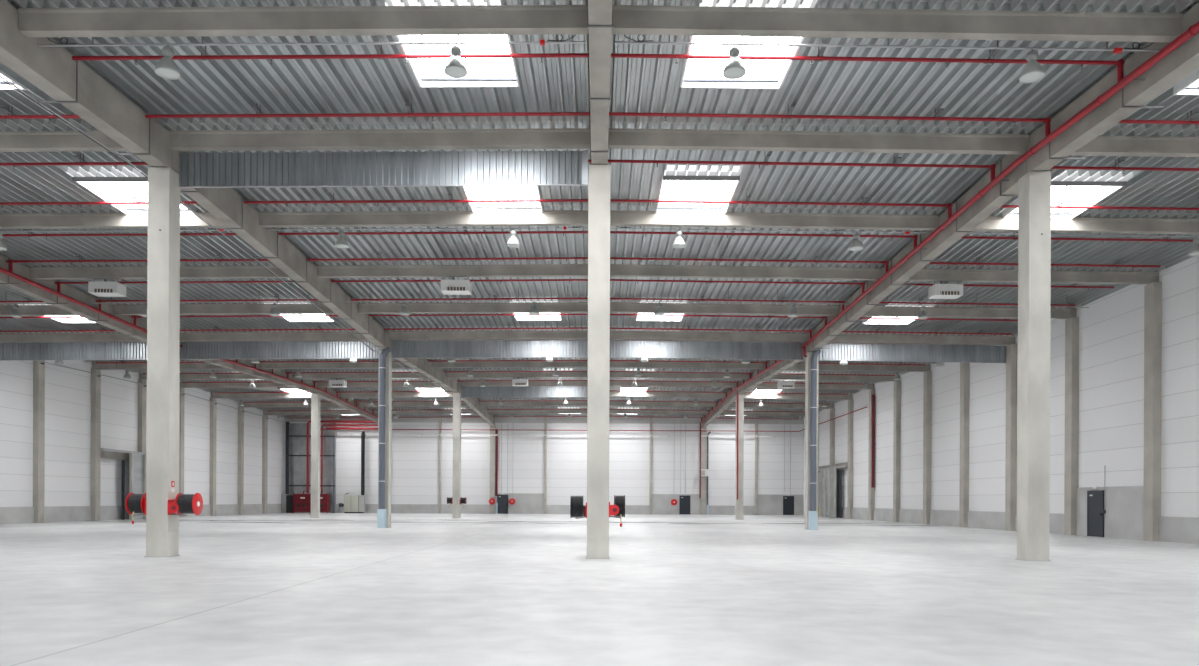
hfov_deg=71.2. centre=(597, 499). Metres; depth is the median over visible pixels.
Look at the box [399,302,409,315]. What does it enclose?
lamp
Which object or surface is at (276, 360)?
rail
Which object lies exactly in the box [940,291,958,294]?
grille
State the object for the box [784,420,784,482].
conduit
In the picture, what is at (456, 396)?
concrete column
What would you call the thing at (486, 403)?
crossbeam
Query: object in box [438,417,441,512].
wall column
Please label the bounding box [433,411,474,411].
rail
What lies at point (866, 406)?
pipe
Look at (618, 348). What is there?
curtain
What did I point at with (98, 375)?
cable conduit
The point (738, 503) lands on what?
concrete column
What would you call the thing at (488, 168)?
curtain
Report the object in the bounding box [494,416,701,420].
pipe
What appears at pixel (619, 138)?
crossbeam
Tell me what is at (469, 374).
lamp
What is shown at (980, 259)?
pipe
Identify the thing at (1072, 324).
wall column
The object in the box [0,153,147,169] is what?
pipe
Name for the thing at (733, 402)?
pipe
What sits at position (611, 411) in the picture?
crossbeam
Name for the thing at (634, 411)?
rail
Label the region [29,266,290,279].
crossbeam
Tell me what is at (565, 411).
crossbeam
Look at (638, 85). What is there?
ceiling
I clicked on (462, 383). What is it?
crossbeam
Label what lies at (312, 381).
pipe
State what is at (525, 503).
baseboard
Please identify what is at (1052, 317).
lamp
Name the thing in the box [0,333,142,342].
crossbeam
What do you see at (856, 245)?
lamp
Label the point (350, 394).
crossbeam
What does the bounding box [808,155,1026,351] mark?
girder
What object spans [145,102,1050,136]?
pipe
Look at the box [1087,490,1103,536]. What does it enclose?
door
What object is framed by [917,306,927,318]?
lamp
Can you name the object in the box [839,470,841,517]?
post
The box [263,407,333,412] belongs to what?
rail
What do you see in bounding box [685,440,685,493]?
conduit
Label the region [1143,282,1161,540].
wall column
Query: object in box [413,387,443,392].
skylight
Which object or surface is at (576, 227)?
rail
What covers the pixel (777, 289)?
rail
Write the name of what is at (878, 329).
pipe
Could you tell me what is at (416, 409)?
pipe
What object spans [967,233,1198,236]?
rail
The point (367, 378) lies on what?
rail
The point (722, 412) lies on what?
rail
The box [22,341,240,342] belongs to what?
pipe
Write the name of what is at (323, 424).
supply pipe
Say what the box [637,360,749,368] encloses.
rail
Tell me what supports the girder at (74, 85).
on the concrete column at (163, 248)
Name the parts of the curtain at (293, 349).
rail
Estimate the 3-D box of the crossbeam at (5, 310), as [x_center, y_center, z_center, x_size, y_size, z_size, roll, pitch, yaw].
[-29.886,-9.289,41.080,11.405,0.561,0.300,0,0,0]
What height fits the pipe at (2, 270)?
2.957 m
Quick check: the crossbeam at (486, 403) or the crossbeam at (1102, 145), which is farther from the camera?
the crossbeam at (486, 403)
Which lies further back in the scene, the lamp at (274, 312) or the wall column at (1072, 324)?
the wall column at (1072, 324)
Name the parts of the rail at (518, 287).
rail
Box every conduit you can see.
[0,75,448,392]
[34,360,281,421]
[501,431,501,492]
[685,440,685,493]
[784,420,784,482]
[790,432,790,494]
[1103,465,1105,512]
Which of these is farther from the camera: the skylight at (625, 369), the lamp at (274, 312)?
the skylight at (625, 369)
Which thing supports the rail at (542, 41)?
hanging from the ceiling
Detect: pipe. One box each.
[0,105,80,122]
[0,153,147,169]
[0,193,197,207]
[0,267,377,417]
[0,294,318,309]
[0,314,338,324]
[0,324,354,333]
[2,228,236,238]
[6,253,268,271]
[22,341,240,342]
[54,278,294,292]
[72,45,1124,82]
[95,359,378,367]
[143,372,419,378]
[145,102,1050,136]
[182,381,434,386]
[215,391,445,396]
[235,386,443,390]
[243,401,463,405]
[244,193,951,217]
[268,409,472,413]
[279,226,917,247]
[298,151,995,180]
[305,417,438,417]
[306,420,375,492]
[307,251,888,272]
[320,406,866,431]
[321,424,377,493]
[326,427,377,428]
[331,277,864,292]
[351,293,844,310]
[369,313,826,324]
[384,323,811,338]
[397,339,798,342]
[428,358,767,367]
[444,371,751,378]
[458,380,737,386]
[478,400,717,405]
[487,409,709,413]
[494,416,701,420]
[495,430,497,513]
[610,390,726,396]
[699,21,1198,497]
[724,410,804,411]
[727,418,797,419]
[733,402,828,403]
[736,391,738,499]
[745,392,847,394]
[763,382,868,384]
[779,373,894,375]
[798,361,925,365]
[803,346,806,356]
[842,326,1011,336]
[859,317,1017,322]
[879,296,1074,307]
[903,282,1113,290]
[929,257,1159,269]
[961,232,1192,244]
[1000,197,1198,212]
[1051,158,1198,173]
[1118,110,1198,128]
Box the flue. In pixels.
[361,431,364,494]
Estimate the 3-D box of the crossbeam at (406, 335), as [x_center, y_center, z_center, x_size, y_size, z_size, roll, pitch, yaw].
[-5.958,-9.251,47.080,11.550,0.562,0.300,0,0,0]
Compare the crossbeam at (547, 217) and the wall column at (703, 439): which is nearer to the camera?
the crossbeam at (547, 217)
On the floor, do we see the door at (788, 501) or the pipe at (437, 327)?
the door at (788, 501)
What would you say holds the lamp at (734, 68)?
hanging from the rail at (1115, 50)
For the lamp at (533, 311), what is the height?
0.640 m
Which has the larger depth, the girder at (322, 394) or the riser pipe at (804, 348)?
the girder at (322, 394)
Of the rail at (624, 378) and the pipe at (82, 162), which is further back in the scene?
the rail at (624, 378)
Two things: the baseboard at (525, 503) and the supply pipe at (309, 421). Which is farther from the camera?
the baseboard at (525, 503)
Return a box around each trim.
[285,415,803,423]
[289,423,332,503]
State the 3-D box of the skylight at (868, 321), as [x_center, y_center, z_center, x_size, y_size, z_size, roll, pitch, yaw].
[15.210,-9.590,42.585,2.433,0.590,3.550,0,0,0]
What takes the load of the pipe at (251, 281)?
attached to the pipe at (2, 270)
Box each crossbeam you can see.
[0,131,127,151]
[0,212,227,228]
[0,305,75,315]
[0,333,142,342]
[18,5,588,36]
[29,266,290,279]
[93,363,222,369]
[113,304,335,314]
[139,373,260,379]
[170,128,589,150]
[180,332,368,341]
[180,382,288,387]
[211,393,321,397]
[239,402,340,406]
[259,210,587,227]
[261,362,408,368]
[263,411,358,414]
[292,373,427,378]
[317,264,587,277]
[318,382,441,386]
[340,392,453,397]
[358,302,587,313]
[358,402,467,406]
[375,410,476,414]
[389,330,587,339]
[431,361,587,367]
[447,372,587,377]
[460,381,587,385]
[480,401,586,405]
[488,409,586,413]
[609,128,1028,154]
[609,391,725,397]
[609,401,715,406]
[609,409,707,414]
[610,210,939,230]
[610,264,880,279]
[610,302,839,315]
[610,331,808,341]
[610,361,765,368]
[610,372,749,378]
[610,381,736,387]
[612,5,1181,42]
[720,411,804,415]
[729,403,833,408]
[743,393,852,399]
[754,383,873,388]
[768,374,899,380]
[787,364,930,371]
[828,334,1015,344]
[863,306,1076,318]
[907,269,1158,283]
[971,216,1198,233]
[1071,135,1198,156]
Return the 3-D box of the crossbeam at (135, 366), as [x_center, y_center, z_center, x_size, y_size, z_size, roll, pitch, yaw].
[-29.885,-9.459,59.080,11.405,0.561,0.300,0,0,0]
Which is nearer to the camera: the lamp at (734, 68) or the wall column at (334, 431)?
the lamp at (734, 68)
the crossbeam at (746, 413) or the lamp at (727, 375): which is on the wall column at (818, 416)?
the crossbeam at (746, 413)
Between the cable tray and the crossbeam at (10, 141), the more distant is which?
the cable tray
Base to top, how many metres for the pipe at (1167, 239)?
0.519 m
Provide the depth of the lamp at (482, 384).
65.17 m
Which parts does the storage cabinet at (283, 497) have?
door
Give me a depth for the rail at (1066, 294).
38.73 m
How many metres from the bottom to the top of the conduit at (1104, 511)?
2.200 m
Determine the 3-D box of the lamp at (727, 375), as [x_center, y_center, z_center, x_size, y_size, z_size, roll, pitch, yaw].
[9.040,-8.876,58.600,0.480,0.640,0.480,0,0,0]
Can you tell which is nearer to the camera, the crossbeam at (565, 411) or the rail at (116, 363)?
the rail at (116, 363)
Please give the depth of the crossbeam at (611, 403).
82.97 m
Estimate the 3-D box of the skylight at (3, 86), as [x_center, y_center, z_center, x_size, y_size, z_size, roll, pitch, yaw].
[-15.121,-10.167,18.585,2.433,0.590,3.550,0,0,0]
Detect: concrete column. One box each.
[144,167,179,556]
[179,359,179,526]
[310,393,319,517]
[378,350,391,527]
[453,393,460,517]
[586,164,610,558]
[735,394,743,519]
[805,351,818,529]
[1016,171,1050,560]
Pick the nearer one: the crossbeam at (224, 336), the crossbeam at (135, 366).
the crossbeam at (224, 336)
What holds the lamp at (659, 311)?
hanging from the rail at (777, 289)
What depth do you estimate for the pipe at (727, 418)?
93.55 m
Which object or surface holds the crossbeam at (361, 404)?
attached to the girder at (322, 394)
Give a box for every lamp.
[0,233,6,250]
[9,304,21,317]
[55,360,63,364]
[123,370,130,378]
[139,303,146,316]
[155,45,180,79]
[209,370,216,377]
[249,380,255,387]
[251,359,258,362]
[269,303,279,315]
[295,369,301,377]
[335,231,348,248]
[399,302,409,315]
[444,44,466,77]
[467,368,472,376]
[480,379,485,386]
[507,229,519,247]
[529,302,538,314]
[546,357,552,361]
[552,368,558,375]
[631,379,636,386]
[635,367,641,376]
[654,301,663,315]
[672,230,685,248]
[711,380,716,387]
[723,45,745,78]
[724,369,730,377]
[742,359,749,363]
[788,303,798,317]
[849,232,863,250]
[863,382,869,389]
[893,372,900,379]
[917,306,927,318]
[936,362,943,366]
[1019,49,1044,83]
[1050,308,1055,320]
[1188,237,1198,255]
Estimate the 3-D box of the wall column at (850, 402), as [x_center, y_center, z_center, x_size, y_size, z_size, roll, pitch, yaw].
[23.241,-3.757,77.080,0.348,10.942,0.600,0,0,0]
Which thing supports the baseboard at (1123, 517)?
attached to the wall at (1111, 330)
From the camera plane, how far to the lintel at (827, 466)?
85.81 m
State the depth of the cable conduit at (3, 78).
23.42 m
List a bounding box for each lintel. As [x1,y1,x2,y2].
[101,450,128,459]
[818,465,829,472]
[832,462,847,469]
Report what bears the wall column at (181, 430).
on the floor
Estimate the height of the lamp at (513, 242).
0.640 m
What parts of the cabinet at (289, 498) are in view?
door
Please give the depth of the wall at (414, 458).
95.40 m
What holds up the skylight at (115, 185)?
attached to the ceiling
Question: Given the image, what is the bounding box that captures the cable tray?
[336,434,798,437]
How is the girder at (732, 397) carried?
attached to the ceiling
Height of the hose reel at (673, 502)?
0.920 m
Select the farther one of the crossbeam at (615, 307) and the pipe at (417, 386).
the pipe at (417, 386)
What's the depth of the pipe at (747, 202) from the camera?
27.55 m
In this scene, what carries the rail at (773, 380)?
hanging from the crossbeam at (785, 376)
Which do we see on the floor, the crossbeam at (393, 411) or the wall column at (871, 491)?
the wall column at (871, 491)
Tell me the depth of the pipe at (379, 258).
33.55 m
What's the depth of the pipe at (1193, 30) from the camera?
22.65 m
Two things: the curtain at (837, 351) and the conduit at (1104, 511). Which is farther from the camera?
the curtain at (837, 351)
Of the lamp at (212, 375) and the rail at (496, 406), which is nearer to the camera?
the lamp at (212, 375)
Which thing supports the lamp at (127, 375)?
hanging from the rail at (116, 363)
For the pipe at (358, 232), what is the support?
hanging from the ceiling
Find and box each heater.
[88,279,125,296]
[329,379,346,386]
[441,277,471,294]
[512,377,527,385]
[777,380,794,388]
[928,281,962,298]
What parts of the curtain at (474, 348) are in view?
rail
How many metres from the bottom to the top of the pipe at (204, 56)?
0.816 m
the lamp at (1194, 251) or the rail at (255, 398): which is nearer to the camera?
the lamp at (1194, 251)
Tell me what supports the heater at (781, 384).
hanging from the crossbeam at (785, 376)
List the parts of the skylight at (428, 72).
pane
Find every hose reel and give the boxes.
[125,492,145,523]
[167,493,202,515]
[447,497,452,506]
[460,497,466,506]
[489,498,494,504]
[509,498,514,504]
[570,496,586,518]
[609,495,625,526]
[671,499,676,504]
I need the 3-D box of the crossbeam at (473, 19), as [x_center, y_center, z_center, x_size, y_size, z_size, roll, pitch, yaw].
[-5.956,-9.761,17.080,11.550,0.562,0.300,0,0,0]
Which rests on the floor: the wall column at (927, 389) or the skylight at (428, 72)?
the wall column at (927, 389)
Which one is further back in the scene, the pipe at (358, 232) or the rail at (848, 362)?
the rail at (848, 362)
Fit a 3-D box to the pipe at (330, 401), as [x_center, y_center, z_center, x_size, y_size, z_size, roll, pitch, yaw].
[-23.508,-9.428,81.580,22.101,0.591,0.120,0,0,0]
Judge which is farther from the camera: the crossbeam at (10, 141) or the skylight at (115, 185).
the skylight at (115, 185)
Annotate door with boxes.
[100,448,146,518]
[497,495,507,513]
[679,496,689,514]
[783,496,793,514]
[818,465,846,517]
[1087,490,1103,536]
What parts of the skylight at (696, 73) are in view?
pane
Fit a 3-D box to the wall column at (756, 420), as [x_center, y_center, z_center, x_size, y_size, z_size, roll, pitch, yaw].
[18.017,-3.774,95.273,0.280,10.930,0.250,0,0,0]
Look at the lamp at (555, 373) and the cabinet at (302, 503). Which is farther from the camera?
the cabinet at (302, 503)
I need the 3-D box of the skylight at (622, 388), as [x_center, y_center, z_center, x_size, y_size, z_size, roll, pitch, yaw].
[3.213,-10.199,75.295,2.433,0.589,3.390,0,0,0]
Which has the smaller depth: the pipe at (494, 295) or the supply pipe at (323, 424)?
the pipe at (494, 295)
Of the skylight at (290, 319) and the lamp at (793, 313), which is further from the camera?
the skylight at (290, 319)
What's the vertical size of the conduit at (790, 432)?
8.500 m
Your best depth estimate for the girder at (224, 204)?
31.14 m
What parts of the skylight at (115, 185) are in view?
pane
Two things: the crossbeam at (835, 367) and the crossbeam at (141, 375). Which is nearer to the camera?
the crossbeam at (835, 367)
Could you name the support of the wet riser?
attached to the wall column at (871, 491)
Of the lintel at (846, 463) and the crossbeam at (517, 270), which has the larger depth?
the lintel at (846, 463)
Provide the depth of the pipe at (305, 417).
93.55 m
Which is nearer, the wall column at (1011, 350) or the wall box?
the wall column at (1011, 350)
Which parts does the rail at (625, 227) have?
rail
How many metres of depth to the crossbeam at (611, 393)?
76.95 m
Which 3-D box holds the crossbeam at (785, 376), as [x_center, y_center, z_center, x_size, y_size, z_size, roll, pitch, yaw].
[17.846,-9.536,65.080,11.155,0.558,0.300,0,0,0]
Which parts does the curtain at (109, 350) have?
rail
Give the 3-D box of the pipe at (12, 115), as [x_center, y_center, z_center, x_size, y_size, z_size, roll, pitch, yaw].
[-18.506,-9.782,21.580,12.101,0.834,0.600,0,0,0]
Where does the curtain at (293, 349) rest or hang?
attached to the concrete column at (388, 380)
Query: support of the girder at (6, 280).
on the concrete column at (179, 359)
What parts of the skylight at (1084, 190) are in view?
pane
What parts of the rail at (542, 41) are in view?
rail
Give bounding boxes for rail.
[0,228,231,231]
[0,303,45,303]
[38,34,585,46]
[87,291,319,303]
[101,363,226,369]
[255,398,323,398]
[260,360,410,368]
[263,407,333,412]
[265,226,587,230]
[295,378,426,379]
[346,287,587,301]
[431,358,587,367]
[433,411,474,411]
[448,378,530,378]
[485,406,584,411]
[610,226,931,233]
[610,289,850,303]
[614,35,1160,52]
[621,397,719,398]
[624,378,729,379]
[634,411,709,412]
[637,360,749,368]
[722,412,798,413]
[759,399,843,400]
[773,380,876,381]
[788,362,922,371]
[888,294,1088,307]
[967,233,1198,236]
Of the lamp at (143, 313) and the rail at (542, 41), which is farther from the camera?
the lamp at (143, 313)
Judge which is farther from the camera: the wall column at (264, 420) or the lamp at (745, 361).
the wall column at (264, 420)
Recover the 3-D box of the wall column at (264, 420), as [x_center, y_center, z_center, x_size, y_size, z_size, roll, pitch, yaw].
[-35.457,-3.790,89.080,0.348,10.480,0.600,0,0,0]
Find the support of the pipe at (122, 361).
attached to the pipe at (2, 270)
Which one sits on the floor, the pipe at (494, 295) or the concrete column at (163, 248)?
the concrete column at (163, 248)
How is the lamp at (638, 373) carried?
hanging from the rail at (749, 360)
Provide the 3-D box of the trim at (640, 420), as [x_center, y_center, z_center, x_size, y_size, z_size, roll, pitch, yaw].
[-6.082,-9.592,95.370,59.050,1.650,0.060,0,0,0]
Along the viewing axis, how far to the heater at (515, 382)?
64.85 m
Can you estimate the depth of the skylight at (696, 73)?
19.61 m
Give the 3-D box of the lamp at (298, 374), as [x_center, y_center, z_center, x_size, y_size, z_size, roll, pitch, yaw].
[-20.960,-8.891,58.600,0.480,0.640,0.480,0,0,0]
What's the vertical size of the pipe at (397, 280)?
0.816 m
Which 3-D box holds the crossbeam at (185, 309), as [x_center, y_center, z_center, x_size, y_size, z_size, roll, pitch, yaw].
[-17.958,-9.355,41.080,11.550,0.562,0.300,0,0,0]
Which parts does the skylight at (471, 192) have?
pane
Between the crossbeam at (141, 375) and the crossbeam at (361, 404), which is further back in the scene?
the crossbeam at (361, 404)
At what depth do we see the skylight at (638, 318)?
44.31 m
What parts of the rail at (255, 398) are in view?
rail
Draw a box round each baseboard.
[0,504,284,523]
[294,493,803,514]
[836,486,1198,543]
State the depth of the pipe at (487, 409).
87.54 m
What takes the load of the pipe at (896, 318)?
hanging from the ceiling
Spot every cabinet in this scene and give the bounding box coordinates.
[281,494,288,511]
[286,495,293,512]
[293,490,310,512]
[320,491,329,512]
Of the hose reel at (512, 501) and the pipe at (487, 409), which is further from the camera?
the hose reel at (512, 501)
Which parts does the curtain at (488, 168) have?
rail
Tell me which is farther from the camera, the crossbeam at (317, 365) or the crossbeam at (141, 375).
the crossbeam at (141, 375)
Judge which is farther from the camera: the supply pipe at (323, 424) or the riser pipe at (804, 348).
the supply pipe at (323, 424)
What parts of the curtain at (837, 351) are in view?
rail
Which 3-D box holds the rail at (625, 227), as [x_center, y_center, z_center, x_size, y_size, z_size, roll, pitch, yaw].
[6.043,-9.580,29.250,11.400,0.519,0.120,0,0,0]
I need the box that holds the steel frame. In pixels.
[285,422,334,512]
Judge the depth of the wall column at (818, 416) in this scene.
88.77 m
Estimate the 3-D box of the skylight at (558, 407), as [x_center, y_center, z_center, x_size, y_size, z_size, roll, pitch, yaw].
[-3.123,-9.793,90.585,2.433,0.590,3.550,0,0,0]
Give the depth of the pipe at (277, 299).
39.55 m
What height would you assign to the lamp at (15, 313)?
0.640 m
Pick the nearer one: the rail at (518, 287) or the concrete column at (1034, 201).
the concrete column at (1034, 201)
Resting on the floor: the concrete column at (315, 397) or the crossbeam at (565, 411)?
the concrete column at (315, 397)
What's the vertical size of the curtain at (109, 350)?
1.098 m
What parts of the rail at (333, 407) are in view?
rail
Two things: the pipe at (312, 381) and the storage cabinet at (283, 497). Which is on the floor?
the storage cabinet at (283, 497)
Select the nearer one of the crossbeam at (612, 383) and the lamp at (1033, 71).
the lamp at (1033, 71)
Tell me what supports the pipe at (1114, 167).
hanging from the ceiling
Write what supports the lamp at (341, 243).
hanging from the rail at (576, 227)
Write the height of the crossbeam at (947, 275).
0.559 m
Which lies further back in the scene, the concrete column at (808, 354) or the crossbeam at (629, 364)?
the crossbeam at (629, 364)
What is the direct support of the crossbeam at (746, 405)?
on the wall column at (832, 410)
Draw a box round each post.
[121,460,124,519]
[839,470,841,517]
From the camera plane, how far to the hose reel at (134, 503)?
22.83 m
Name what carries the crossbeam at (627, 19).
attached to the girder at (599, 12)
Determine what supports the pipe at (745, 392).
hanging from the ceiling
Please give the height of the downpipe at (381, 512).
10.137 m
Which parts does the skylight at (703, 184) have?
pane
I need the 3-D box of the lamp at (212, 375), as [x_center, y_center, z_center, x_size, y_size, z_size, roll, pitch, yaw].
[-26.960,-8.858,58.600,0.480,0.640,0.480,0,0,0]
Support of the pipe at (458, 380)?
attached to the pipe at (1193, 30)
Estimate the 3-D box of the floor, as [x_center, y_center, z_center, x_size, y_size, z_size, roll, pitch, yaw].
[-6.133,1.707,41.200,59.650,0.250,109.000,0,0,0]
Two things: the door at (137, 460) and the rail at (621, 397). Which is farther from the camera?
the rail at (621, 397)
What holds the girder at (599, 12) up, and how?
attached to the ceiling
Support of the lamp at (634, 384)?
hanging from the rail at (624, 378)
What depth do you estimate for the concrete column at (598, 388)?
22.78 m
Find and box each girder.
[0,0,171,168]
[0,255,146,342]
[172,149,388,349]
[196,359,318,392]
[318,387,377,422]
[389,340,459,392]
[460,386,494,425]
[587,0,612,164]
[702,387,736,426]
[737,342,807,393]
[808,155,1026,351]
[1027,3,1198,172]
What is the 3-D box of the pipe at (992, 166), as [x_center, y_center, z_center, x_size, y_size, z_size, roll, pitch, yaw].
[0.004,-9.810,24.580,23.321,0.816,0.600,0,0,0]
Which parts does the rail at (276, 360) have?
rail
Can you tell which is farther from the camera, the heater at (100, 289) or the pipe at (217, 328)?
the pipe at (217, 328)
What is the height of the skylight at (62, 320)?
0.590 m
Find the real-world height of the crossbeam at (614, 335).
0.562 m
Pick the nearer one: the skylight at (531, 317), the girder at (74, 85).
the girder at (74, 85)
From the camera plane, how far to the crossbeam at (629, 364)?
58.96 m
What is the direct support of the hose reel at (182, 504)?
attached to the concrete column at (163, 248)
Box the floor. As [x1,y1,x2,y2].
[0,513,1198,665]
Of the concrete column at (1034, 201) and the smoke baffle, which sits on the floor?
the concrete column at (1034, 201)
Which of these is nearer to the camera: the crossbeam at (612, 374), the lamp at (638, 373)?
the lamp at (638, 373)
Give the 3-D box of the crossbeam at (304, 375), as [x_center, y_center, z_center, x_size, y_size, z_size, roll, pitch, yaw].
[-17.957,-9.695,65.080,11.550,0.562,0.300,0,0,0]
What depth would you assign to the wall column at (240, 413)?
82.78 m
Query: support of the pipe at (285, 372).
attached to the pipe at (2, 270)
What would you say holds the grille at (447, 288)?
attached to the heater at (448, 287)
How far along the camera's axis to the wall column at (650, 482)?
95.14 m
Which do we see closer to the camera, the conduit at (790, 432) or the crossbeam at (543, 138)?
the crossbeam at (543, 138)
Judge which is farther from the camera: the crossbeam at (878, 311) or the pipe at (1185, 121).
the crossbeam at (878, 311)
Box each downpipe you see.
[377,346,390,527]
[706,432,710,514]
[808,349,820,529]
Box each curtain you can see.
[0,342,146,359]
[179,150,587,187]
[179,341,379,359]
[392,340,587,357]
[610,340,805,359]
[819,343,1005,362]
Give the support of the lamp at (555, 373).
hanging from the rail at (545, 358)
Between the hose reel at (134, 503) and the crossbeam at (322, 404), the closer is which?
the hose reel at (134, 503)
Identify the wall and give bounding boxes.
[0,360,285,506]
[285,422,803,505]
[803,256,1198,517]
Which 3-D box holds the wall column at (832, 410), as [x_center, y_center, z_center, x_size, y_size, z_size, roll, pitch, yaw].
[23.241,-3.672,83.080,0.348,10.772,0.600,0,0,0]
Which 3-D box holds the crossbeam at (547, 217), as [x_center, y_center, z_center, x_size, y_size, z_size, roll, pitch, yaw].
[-5.956,-9.761,29.080,11.550,0.562,0.300,0,0,0]
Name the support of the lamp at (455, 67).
hanging from the rail at (542, 41)
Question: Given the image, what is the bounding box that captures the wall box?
[699,469,708,475]
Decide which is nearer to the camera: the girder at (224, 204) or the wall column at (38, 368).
the girder at (224, 204)
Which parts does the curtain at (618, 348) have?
rail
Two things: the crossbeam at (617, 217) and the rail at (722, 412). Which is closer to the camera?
the crossbeam at (617, 217)
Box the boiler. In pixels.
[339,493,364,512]
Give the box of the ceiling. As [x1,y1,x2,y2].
[0,0,1198,418]
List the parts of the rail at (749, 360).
rail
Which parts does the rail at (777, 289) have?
rail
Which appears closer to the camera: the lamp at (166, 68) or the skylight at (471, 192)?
the lamp at (166, 68)
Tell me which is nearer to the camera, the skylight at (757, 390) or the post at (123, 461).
the post at (123, 461)
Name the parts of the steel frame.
post, rail, rail, rail, post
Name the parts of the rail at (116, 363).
rail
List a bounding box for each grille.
[94,289,112,292]
[446,287,464,290]
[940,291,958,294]
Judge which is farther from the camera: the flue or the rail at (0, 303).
the flue
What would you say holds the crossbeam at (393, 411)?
attached to the girder at (322, 394)
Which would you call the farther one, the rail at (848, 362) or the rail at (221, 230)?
the rail at (848, 362)
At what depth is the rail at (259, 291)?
38.73 m
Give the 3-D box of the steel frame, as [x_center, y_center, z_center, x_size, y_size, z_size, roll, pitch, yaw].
[-32.474,-3.686,94.600,5.580,10.300,0.300,0,0,0]
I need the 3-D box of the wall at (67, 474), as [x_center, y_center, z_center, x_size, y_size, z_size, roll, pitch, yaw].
[-35.754,-4.701,41.200,0.250,12.300,108.400,0,0,0]
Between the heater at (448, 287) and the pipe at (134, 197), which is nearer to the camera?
the pipe at (134, 197)
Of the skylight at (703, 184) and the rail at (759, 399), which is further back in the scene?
the rail at (759, 399)
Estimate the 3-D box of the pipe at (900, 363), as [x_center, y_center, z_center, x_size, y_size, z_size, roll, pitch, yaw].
[17.418,-9.438,57.580,10.250,0.519,0.600,0,0,0]
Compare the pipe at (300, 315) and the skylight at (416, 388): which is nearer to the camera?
the pipe at (300, 315)
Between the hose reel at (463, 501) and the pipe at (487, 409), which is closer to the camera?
the hose reel at (463, 501)
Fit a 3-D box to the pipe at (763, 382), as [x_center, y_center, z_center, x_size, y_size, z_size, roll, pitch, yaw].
[17.419,-9.710,69.580,10.250,0.191,0.100,0,0,0]
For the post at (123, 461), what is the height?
4.400 m
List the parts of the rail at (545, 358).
rail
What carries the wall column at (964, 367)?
on the floor
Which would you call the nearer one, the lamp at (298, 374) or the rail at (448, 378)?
the lamp at (298, 374)
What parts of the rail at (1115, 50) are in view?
rail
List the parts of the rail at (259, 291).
rail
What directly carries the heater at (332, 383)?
hanging from the crossbeam at (304, 375)
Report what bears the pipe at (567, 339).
hanging from the ceiling
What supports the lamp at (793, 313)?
hanging from the rail at (777, 289)
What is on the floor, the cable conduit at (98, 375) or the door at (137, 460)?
the door at (137, 460)
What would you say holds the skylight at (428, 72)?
attached to the ceiling
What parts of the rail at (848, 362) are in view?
rail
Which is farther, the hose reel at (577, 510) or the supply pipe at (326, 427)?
the supply pipe at (326, 427)
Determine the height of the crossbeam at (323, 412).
0.561 m
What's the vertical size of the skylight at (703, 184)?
0.589 m
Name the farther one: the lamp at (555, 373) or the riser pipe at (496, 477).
the riser pipe at (496, 477)
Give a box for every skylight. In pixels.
[0,70,25,89]
[18,304,95,322]
[66,167,192,213]
[264,301,335,321]
[278,387,305,391]
[385,0,519,87]
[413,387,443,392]
[462,186,542,211]
[510,301,561,320]
[543,369,572,370]
[558,407,580,413]
[620,386,647,390]
[623,369,653,370]
[636,300,687,320]
[656,165,740,213]
[680,0,815,88]
[750,388,783,393]
[862,304,933,324]
[1002,171,1132,218]
[1173,69,1198,94]
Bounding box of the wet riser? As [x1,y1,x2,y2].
[871,395,875,487]
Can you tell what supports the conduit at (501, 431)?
attached to the wall at (414, 458)
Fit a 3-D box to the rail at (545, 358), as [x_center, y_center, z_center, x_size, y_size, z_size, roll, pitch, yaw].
[-5.957,-9.614,58.600,11.400,0.772,0.044,0,0,0]
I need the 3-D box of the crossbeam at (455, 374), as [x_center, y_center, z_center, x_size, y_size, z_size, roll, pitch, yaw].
[-5.956,-9.761,65.080,11.550,0.562,0.300,0,0,0]
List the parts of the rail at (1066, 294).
rail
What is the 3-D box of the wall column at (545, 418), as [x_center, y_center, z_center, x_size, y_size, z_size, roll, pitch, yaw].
[-5.982,-3.942,95.273,0.280,11.050,0.250,0,0,0]
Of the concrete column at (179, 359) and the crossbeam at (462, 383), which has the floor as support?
the concrete column at (179, 359)
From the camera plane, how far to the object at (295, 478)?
95.28 m
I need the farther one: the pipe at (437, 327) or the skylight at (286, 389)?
the skylight at (286, 389)
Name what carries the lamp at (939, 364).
hanging from the rail
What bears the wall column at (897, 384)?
on the floor
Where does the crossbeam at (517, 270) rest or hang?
attached to the girder at (224, 204)
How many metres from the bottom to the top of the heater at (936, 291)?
0.989 m
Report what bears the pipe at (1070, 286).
hanging from the ceiling
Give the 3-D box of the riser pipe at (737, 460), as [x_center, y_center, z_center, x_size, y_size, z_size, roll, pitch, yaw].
[11.801,-4.627,70.715,0.180,9.180,0.130,0,0,0]
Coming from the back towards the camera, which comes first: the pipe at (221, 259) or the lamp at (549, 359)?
the lamp at (549, 359)
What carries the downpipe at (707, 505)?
attached to the wall at (414, 458)
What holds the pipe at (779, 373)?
hanging from the ceiling
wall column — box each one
[33,360,44,522]
[90,369,100,520]
[138,379,146,452]
[179,387,183,516]
[209,398,216,515]
[238,407,243,514]
[262,415,267,513]
[333,418,335,512]
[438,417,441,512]
[490,426,495,513]
[544,417,546,513]
[649,417,651,513]
[701,427,706,514]
[755,419,757,514]
[818,416,818,505]
[830,408,834,466]
[847,399,852,518]
[868,389,874,519]
[893,381,900,521]
[923,371,931,523]
[959,362,969,526]
[1005,344,1016,530]
[1064,318,1078,534]
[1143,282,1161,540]
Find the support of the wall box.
attached to the wall column at (703, 439)

